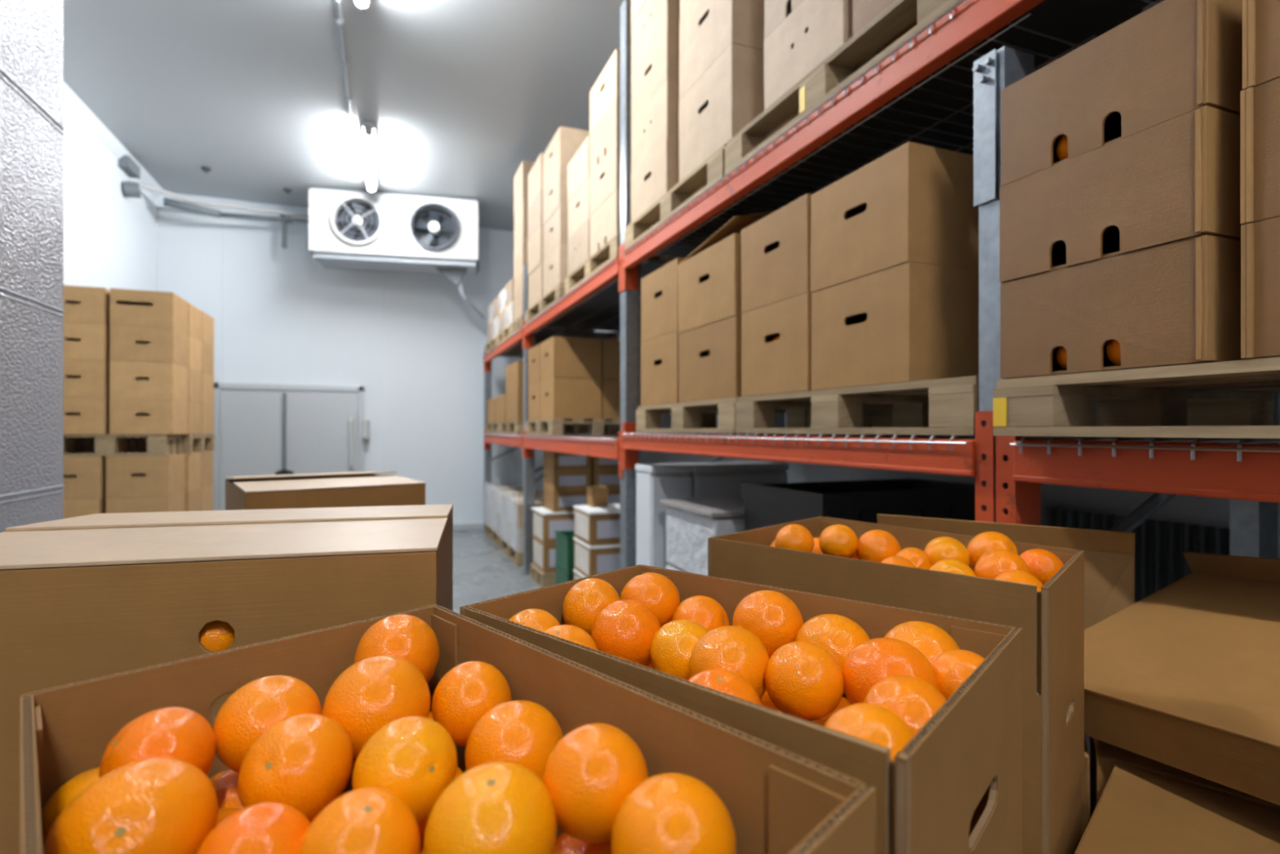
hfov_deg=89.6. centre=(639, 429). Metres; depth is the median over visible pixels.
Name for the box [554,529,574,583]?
plastic crate
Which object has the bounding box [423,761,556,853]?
orange
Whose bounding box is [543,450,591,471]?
carton
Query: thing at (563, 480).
carton
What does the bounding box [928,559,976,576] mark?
orange
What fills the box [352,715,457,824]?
orange
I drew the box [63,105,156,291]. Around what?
wall
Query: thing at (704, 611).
orange
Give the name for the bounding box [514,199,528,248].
carton
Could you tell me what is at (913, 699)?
orange
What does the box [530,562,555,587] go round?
wooden pallet
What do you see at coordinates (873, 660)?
orange
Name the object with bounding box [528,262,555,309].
carton
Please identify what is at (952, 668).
orange
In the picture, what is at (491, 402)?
carton
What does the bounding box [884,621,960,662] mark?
orange
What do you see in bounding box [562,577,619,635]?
orange
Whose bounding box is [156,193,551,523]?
wall
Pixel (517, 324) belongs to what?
wooden pallet
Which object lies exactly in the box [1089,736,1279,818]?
carton
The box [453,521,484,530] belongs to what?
baseboard
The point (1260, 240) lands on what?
carton
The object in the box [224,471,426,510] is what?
carton
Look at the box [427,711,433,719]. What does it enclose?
orange
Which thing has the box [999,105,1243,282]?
carton
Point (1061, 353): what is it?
orange
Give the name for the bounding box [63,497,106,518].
carton
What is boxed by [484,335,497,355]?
wooden pallet
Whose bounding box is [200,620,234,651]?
orange
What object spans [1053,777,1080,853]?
carton
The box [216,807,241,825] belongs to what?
orange
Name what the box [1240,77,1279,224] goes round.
carton
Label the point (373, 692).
orange
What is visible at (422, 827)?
orange
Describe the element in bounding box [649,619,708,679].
orange
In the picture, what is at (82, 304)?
carton
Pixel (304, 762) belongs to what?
orange
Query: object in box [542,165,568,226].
carton
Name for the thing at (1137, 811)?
carton
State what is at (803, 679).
orange
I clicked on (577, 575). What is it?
carton
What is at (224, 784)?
orange
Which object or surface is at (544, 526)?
carton
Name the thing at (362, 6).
ceiling light
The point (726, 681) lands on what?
orange
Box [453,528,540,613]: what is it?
floor
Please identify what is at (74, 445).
wooden pallet
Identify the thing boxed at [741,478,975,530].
bin
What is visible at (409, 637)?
orange
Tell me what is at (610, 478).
carton
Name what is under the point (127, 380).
carton
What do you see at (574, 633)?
orange
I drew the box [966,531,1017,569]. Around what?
orange
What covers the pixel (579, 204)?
carton
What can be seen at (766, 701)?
orange
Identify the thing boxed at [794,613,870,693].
orange
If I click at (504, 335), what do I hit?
wooden pallet
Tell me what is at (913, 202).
carton
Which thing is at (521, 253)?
carton
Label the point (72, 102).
trim
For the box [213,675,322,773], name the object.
orange
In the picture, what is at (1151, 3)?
deck
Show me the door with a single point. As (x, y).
(260, 428)
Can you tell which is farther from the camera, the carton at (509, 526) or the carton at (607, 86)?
the carton at (509, 526)
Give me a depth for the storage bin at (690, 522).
3.16 m
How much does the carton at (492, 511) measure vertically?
0.265 m
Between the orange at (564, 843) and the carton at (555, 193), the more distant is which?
the carton at (555, 193)
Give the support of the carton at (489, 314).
on the carton at (489, 333)
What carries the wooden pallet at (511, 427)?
on the deck at (486, 434)
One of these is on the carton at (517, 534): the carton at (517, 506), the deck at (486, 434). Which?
the carton at (517, 506)
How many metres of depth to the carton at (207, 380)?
6.90 m
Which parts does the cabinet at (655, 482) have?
lid, door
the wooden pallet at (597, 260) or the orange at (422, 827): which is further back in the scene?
the wooden pallet at (597, 260)
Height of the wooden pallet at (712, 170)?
0.146 m
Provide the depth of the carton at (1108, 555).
1.39 m
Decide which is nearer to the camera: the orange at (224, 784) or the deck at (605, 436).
the orange at (224, 784)
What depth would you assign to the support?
8.51 m
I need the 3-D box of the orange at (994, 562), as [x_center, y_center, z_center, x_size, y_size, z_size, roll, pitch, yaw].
[0.573,0.228,1.020,0.077,0.076,0.077,0,0,-4]
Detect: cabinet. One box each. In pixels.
[635,462,693,568]
[676,461,789,497]
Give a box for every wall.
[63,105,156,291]
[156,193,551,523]
[587,329,1279,558]
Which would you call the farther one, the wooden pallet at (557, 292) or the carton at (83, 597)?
the wooden pallet at (557, 292)
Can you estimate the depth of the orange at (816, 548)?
1.26 m
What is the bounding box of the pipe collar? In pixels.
[117,155,141,198]
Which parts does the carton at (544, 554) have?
panel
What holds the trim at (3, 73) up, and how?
attached to the wall partition at (32, 31)
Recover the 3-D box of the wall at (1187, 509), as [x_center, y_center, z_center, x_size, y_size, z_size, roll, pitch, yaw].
[1.585,-0.785,3.532,0.150,4.570,14.600,0,0,-22]
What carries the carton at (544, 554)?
on the wooden pallet at (547, 579)
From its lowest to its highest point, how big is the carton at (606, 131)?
0.296 m
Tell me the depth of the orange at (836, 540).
1.16 m
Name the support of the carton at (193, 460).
on the carton at (193, 498)
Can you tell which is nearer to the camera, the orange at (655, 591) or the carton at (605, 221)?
the orange at (655, 591)
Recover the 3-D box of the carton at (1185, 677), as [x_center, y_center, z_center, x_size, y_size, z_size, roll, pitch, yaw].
[1.056,0.368,1.008,0.543,0.330,0.643,0,0,-19]
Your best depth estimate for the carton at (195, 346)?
6.45 m
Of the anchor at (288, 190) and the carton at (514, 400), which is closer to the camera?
the carton at (514, 400)
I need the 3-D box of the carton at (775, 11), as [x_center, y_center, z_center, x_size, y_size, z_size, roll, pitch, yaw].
[0.839,-1.652,2.392,0.582,0.278,0.465,0,0,-22]
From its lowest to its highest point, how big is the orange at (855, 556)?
0.073 m
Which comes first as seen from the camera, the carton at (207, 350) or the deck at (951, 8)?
the deck at (951, 8)
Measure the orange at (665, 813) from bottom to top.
0.076 m
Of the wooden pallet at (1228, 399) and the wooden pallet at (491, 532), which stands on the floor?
the wooden pallet at (491, 532)
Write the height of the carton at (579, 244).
0.296 m
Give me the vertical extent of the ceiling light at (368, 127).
0.141 m
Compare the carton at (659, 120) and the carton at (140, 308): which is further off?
the carton at (140, 308)
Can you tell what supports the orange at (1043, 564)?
in the carton at (1051, 620)
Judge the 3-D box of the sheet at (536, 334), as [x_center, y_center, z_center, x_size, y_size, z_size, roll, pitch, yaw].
[-1.227,-1.082,8.302,1.104,0.002,2.760,0,0,-22]
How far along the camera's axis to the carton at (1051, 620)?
0.93 m
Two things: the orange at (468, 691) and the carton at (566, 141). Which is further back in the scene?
the carton at (566, 141)
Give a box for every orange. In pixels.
[42,766,99,851]
[43,757,217,853]
[98,706,215,777]
[196,801,311,853]
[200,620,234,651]
[208,768,243,808]
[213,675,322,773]
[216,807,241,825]
[237,713,352,822]
[297,786,420,853]
[321,710,355,780]
[322,655,430,760]
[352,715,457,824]
[354,613,439,683]
[417,765,463,853]
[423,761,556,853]
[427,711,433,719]
[431,661,511,746]
[465,699,563,782]
[508,608,559,631]
[542,722,648,843]
[543,624,598,649]
[552,831,611,853]
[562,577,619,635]
[591,599,661,666]
[610,773,736,853]
[619,572,679,626]
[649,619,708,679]
[671,595,729,631]
[688,625,769,698]
[688,668,761,705]
[732,590,803,657]
[760,689,778,711]
[764,640,844,720]
[769,539,775,546]
[774,524,813,551]
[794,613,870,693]
[808,696,850,725]
[811,537,823,554]
[818,524,857,557]
[823,702,914,759]
[842,637,938,704]
[850,551,857,559]
[856,529,901,562]
[862,674,946,735]
[880,555,915,567]
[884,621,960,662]
[894,546,932,569]
[924,536,969,565]
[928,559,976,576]
[931,648,984,700]
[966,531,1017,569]
[973,549,1030,578]
[994,570,1043,591]
[1019,548,1063,585]
[1056,134,1067,160]
[1056,346,1066,369]
[1106,339,1120,365]
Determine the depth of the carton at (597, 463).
6.34 m
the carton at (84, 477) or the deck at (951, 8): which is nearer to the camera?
the deck at (951, 8)
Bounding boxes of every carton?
[0,503,453,853]
[20,604,875,853]
[63,284,110,326]
[63,322,110,362]
[63,360,109,398]
[63,397,109,434]
[63,455,109,500]
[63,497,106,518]
[106,453,185,499]
[106,492,185,513]
[109,288,188,334]
[109,324,188,368]
[109,361,188,400]
[109,397,188,434]
[178,452,201,492]
[185,488,201,511]
[187,400,202,433]
[188,302,202,342]
[188,335,202,372]
[192,450,213,487]
[201,372,213,404]
[201,403,213,433]
[201,484,213,511]
[202,311,213,347]
[202,342,213,376]
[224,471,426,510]
[459,564,1022,853]
[486,302,492,325]
[486,321,492,343]
[486,484,523,506]
[486,504,490,526]
[487,397,497,422]
[490,487,523,511]
[490,507,495,530]
[492,295,498,320]
[492,315,498,339]
[495,394,505,422]
[495,489,542,514]
[495,511,501,535]
[498,287,505,314]
[498,308,505,333]
[501,493,543,519]
[501,515,506,541]
[505,278,513,307]
[505,301,513,328]
[505,391,523,422]
[506,360,523,394]
[506,496,543,523]
[506,520,512,546]
[512,499,543,528]
[512,524,523,552]
[513,237,528,285]
[513,275,523,321]
[514,160,535,213]
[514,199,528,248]
[527,226,543,275]
[528,152,544,208]
[528,189,542,241]
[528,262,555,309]
[528,343,540,385]
[528,382,540,420]
[533,510,573,543]
[533,536,555,573]
[540,336,601,381]
[540,377,601,419]
[542,126,589,190]
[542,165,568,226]
[542,244,567,296]
[543,204,568,261]
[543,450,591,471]
[543,468,591,491]
[543,488,586,511]
[567,135,589,202]
[567,217,608,277]
[568,176,590,239]
[573,503,620,546]
[573,537,620,577]
[573,568,585,579]
[586,485,608,506]
[589,48,620,133]
[589,95,620,174]
[589,142,620,216]
[590,189,659,260]
[591,456,618,470]
[591,469,620,489]
[601,339,620,379]
[601,379,641,419]
[607,488,620,503]
[631,0,646,24]
[631,0,679,73]
[631,22,679,124]
[631,80,679,173]
[631,137,703,225]
[640,257,684,342]
[640,330,678,405]
[677,210,775,333]
[678,315,741,402]
[679,0,764,100]
[679,42,793,186]
[680,0,693,17]
[707,515,1084,853]
[741,193,812,313]
[741,292,812,396]
[764,0,803,39]
[764,0,887,118]
[810,142,978,292]
[811,262,978,390]
[852,0,917,47]
[876,513,1135,630]
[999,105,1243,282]
[1000,0,1243,186]
[1000,235,1249,378]
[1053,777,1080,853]
[1074,762,1279,853]
[1080,734,1089,838]
[1084,551,1279,804]
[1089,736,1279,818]
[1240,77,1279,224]
[1240,216,1279,359]
[1242,0,1279,89]
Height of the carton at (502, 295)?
0.260 m
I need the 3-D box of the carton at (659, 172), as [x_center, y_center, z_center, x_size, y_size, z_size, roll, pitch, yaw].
[0.311,-1.380,3.711,0.582,0.296,0.525,0,0,-22]
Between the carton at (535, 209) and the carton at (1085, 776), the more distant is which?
the carton at (535, 209)
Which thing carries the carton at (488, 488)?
on the carton
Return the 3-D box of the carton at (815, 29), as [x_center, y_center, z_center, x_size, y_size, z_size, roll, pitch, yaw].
[0.837,-1.372,2.394,0.583,0.278,0.464,0,0,-22]
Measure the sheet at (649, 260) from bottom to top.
0.002 m
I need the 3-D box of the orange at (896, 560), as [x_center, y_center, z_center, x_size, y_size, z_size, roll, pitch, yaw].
[0.427,0.245,1.067,0.070,0.071,0.069,0,0,3]
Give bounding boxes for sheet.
[502,328,616,356]
[531,506,573,515]
[543,259,669,330]
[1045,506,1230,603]
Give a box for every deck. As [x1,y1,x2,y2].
[483,328,615,358]
[483,433,522,438]
[522,257,666,331]
[522,434,618,444]
[621,0,1095,257]
[621,431,1052,450]
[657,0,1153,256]
[1009,435,1279,461]
[1141,0,1161,10]
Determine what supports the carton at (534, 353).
on the carton at (534, 389)
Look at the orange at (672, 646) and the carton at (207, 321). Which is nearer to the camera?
the orange at (672, 646)
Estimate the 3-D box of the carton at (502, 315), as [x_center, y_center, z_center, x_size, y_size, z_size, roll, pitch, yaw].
[-1.517,-1.363,8.219,0.512,0.260,0.460,0,0,-22]
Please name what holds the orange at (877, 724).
in the carton at (955, 787)
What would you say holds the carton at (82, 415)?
on the wooden pallet at (74, 445)
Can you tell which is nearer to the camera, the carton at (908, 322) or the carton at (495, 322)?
the carton at (908, 322)
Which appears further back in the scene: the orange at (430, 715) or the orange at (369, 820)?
the orange at (430, 715)
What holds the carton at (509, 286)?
on the carton at (509, 308)
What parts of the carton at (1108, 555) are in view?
panel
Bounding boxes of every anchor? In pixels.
[200,166,211,173]
[283,187,292,193]
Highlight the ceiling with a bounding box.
[63,0,624,231]
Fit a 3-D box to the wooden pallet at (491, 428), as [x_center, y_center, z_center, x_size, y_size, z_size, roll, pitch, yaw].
[-1.637,-0.023,8.887,0.804,0.144,1.170,0,0,-22]
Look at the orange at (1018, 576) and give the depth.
0.93 m
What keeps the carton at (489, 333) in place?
on the wooden pallet at (492, 344)
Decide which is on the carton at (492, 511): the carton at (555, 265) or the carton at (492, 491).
the carton at (492, 491)
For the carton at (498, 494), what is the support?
on the carton at (498, 517)
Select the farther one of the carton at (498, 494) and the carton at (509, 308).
the carton at (498, 494)
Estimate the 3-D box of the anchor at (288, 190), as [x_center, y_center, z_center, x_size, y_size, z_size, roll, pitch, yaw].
[-4.495,-3.045,8.222,0.097,0.049,0.097,0,0,-22]
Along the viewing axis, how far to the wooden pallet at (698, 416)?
3.15 m
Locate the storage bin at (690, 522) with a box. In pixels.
[659,496,744,575]
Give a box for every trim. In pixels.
[0,68,64,504]
[63,81,164,198]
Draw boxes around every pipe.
[126,180,308,217]
[163,197,308,222]
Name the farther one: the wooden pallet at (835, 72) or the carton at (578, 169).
the carton at (578, 169)
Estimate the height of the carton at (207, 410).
0.316 m
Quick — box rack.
[482,0,1279,574]
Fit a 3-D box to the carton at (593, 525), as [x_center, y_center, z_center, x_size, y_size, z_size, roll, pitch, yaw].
[-0.246,0.726,4.992,0.432,0.248,0.448,0,0,-22]
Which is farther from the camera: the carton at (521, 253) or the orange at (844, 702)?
the carton at (521, 253)
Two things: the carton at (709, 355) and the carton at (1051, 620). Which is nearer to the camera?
the carton at (1051, 620)
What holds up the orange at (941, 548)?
in the carton at (1051, 620)
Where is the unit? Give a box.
[308,186,485,319]
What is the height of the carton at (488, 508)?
0.265 m
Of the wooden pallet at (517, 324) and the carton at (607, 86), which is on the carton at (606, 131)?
the carton at (607, 86)
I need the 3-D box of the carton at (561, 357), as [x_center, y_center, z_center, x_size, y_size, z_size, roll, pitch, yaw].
[-0.646,-0.637,5.946,0.442,0.358,0.526,0,0,-22]
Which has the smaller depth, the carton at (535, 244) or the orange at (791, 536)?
the orange at (791, 536)
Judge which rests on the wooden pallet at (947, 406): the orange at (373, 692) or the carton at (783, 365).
the carton at (783, 365)
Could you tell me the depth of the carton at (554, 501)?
6.21 m
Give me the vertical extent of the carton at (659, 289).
0.364 m
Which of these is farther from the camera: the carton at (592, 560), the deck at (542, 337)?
the deck at (542, 337)
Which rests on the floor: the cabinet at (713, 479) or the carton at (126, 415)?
the cabinet at (713, 479)
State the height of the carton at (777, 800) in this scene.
0.357 m
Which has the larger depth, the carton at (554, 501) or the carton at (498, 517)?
the carton at (498, 517)
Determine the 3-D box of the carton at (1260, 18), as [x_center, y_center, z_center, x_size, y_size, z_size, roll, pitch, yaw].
[1.309,-0.657,0.960,0.568,0.215,0.397,0,0,-22]
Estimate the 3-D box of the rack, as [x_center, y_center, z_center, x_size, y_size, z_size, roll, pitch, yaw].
[0.321,-0.560,4.435,1.196,4.120,11.410,0,0,-22]
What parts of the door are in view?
rod, handle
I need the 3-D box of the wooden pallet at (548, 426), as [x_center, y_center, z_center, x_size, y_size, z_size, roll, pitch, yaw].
[-0.579,-0.023,6.284,0.854,0.144,1.130,0,0,-22]
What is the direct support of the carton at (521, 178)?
on the carton at (521, 215)
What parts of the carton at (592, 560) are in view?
panel, lid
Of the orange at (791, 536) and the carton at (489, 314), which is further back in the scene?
the carton at (489, 314)
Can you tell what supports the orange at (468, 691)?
in the carton at (777, 800)
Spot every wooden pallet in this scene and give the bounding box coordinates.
[63,434,182,456]
[85,433,214,453]
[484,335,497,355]
[485,422,522,433]
[485,523,501,546]
[497,323,511,345]
[499,421,523,434]
[499,537,523,566]
[511,313,594,335]
[524,282,564,324]
[525,418,643,435]
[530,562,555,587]
[564,233,684,294]
[624,144,726,257]
[635,397,871,432]
[724,0,964,176]
[735,375,1095,435]
[993,356,1279,438]
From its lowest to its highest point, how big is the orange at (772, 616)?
0.082 m
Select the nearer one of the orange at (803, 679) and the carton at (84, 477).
the orange at (803, 679)
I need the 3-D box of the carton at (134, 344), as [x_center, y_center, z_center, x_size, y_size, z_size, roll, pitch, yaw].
[-4.482,-0.754,5.905,0.461,0.316,0.482,0,0,-22]
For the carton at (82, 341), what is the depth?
5.54 m
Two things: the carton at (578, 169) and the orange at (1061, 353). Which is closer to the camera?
the orange at (1061, 353)
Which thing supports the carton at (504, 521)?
on the wooden pallet at (517, 557)
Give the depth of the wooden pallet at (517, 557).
7.55 m
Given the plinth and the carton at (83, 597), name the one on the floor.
the plinth
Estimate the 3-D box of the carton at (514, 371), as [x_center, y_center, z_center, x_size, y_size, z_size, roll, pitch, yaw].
[-1.261,-0.600,7.580,0.501,0.334,0.775,0,0,-22]
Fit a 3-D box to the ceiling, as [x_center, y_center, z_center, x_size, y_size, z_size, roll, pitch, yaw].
[-1.009,-3.120,2.505,5.830,0.100,15.000,0,0,-22]
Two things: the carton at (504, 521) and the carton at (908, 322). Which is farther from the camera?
the carton at (504, 521)
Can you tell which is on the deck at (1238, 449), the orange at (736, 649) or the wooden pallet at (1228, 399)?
the wooden pallet at (1228, 399)
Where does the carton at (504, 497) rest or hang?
on the carton at (504, 521)
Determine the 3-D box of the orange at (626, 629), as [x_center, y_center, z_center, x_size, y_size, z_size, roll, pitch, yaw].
[-0.016,0.243,0.758,0.083,0.083,0.084,0,0,0]
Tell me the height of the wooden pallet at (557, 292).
0.144 m
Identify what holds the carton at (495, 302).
on the carton at (495, 322)
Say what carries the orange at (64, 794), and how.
in the carton at (777, 800)
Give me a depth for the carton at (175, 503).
5.69 m
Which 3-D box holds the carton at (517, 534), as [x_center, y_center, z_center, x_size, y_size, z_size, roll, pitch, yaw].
[-1.145,1.222,7.352,0.561,0.265,0.384,0,0,-22]
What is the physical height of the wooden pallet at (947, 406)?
0.148 m
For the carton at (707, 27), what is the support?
on the carton at (729, 95)
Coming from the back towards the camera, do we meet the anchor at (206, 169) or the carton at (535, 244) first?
the anchor at (206, 169)
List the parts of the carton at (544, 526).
panel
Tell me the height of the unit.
1.504 m
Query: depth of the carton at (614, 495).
6.37 m
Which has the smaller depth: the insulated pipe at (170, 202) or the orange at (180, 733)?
the orange at (180, 733)
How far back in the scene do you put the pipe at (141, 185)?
8.20 m
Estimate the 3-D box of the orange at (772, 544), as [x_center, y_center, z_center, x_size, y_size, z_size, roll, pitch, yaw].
[0.292,0.250,1.286,0.076,0.074,0.073,0,0,-28]
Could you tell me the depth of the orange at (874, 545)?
1.15 m
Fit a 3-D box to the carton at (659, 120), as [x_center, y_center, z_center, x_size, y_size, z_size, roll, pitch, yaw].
[0.314,-1.678,3.710,0.582,0.296,0.525,0,0,-22]
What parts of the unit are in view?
hanger rail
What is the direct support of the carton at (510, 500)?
on the carton at (509, 526)
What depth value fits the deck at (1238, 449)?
1.22 m
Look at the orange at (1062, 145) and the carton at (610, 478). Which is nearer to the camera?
the orange at (1062, 145)
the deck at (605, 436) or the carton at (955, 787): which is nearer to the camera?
the carton at (955, 787)
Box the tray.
[313,251,476,275]
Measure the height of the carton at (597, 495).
0.150 m
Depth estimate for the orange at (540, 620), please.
0.73 m
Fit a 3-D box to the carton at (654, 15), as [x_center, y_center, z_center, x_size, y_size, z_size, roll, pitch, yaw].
[0.314,-2.273,3.716,0.582,0.296,0.526,0,0,-22]
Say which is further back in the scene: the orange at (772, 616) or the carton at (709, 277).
the carton at (709, 277)
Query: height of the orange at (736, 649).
0.083 m
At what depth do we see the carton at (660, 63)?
3.50 m
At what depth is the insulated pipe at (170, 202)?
8.12 m
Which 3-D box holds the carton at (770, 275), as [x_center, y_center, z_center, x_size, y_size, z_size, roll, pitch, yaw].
[0.768,-0.651,2.554,0.582,0.342,0.447,0,0,-22]
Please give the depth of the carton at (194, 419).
6.43 m
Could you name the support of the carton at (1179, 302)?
on the wooden pallet at (1228, 399)
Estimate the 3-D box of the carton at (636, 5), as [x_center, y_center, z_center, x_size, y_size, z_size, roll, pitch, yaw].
[0.313,-2.570,3.711,0.582,0.296,0.524,0,0,-22]
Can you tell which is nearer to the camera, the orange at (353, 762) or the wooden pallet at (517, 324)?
the orange at (353, 762)
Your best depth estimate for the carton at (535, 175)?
6.28 m
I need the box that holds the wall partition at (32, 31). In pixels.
[0,0,63,532]
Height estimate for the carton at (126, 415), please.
0.316 m
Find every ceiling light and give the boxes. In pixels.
[355,0,370,13]
[361,120,377,193]
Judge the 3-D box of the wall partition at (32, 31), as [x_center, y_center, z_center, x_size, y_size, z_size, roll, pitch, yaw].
[-1.085,-0.789,-0.153,0.130,4.570,4.915,0,0,-22]
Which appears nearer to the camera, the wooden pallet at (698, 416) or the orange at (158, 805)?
the orange at (158, 805)
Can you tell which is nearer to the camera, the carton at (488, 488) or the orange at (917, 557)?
the orange at (917, 557)
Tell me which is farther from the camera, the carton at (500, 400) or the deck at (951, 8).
the carton at (500, 400)
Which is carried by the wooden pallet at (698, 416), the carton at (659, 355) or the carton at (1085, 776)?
the carton at (659, 355)
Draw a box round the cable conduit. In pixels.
[335,0,352,119]
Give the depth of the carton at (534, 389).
6.34 m
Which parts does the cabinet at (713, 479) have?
lid, door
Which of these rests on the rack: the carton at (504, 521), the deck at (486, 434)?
the deck at (486, 434)
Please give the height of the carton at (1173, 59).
0.215 m
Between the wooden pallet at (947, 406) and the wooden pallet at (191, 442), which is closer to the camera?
the wooden pallet at (947, 406)
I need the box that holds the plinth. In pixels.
[1084,734,1089,756]
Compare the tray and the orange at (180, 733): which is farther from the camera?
the tray
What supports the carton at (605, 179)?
on the carton at (605, 221)
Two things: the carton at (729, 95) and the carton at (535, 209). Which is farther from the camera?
the carton at (535, 209)
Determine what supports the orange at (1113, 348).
in the carton at (1179, 302)
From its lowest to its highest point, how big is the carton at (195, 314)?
0.316 m
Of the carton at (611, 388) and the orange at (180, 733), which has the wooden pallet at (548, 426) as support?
the carton at (611, 388)
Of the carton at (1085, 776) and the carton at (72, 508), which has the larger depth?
the carton at (72, 508)
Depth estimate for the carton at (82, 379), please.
5.54 m
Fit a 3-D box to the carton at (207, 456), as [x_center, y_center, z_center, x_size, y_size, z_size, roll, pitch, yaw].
[-4.860,0.416,6.842,0.460,0.374,0.481,0,0,-22]
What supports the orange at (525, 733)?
in the carton at (777, 800)
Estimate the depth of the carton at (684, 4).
3.18 m
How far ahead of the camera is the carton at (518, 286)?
7.06 m
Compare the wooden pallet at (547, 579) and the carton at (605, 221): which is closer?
the carton at (605, 221)
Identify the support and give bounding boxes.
[280,210,292,248]
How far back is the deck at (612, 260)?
5.87 m
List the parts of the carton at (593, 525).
panel, lid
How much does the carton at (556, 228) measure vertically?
0.328 m
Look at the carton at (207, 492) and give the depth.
6.92 m
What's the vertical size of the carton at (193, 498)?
0.374 m
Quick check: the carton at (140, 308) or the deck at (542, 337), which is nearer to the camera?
the carton at (140, 308)
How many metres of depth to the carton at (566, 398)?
5.72 m
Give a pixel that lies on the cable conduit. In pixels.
(340, 20)
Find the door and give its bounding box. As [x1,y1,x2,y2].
[213,382,369,510]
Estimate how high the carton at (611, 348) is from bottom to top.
0.355 m
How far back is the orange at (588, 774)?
0.43 m
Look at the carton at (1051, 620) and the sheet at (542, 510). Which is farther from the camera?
the sheet at (542, 510)
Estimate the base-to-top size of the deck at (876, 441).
0.038 m
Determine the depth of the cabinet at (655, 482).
3.61 m
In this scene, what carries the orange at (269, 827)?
in the carton at (777, 800)
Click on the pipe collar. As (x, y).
(131, 189)
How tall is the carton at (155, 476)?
0.374 m
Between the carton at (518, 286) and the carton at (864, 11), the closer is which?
the carton at (864, 11)

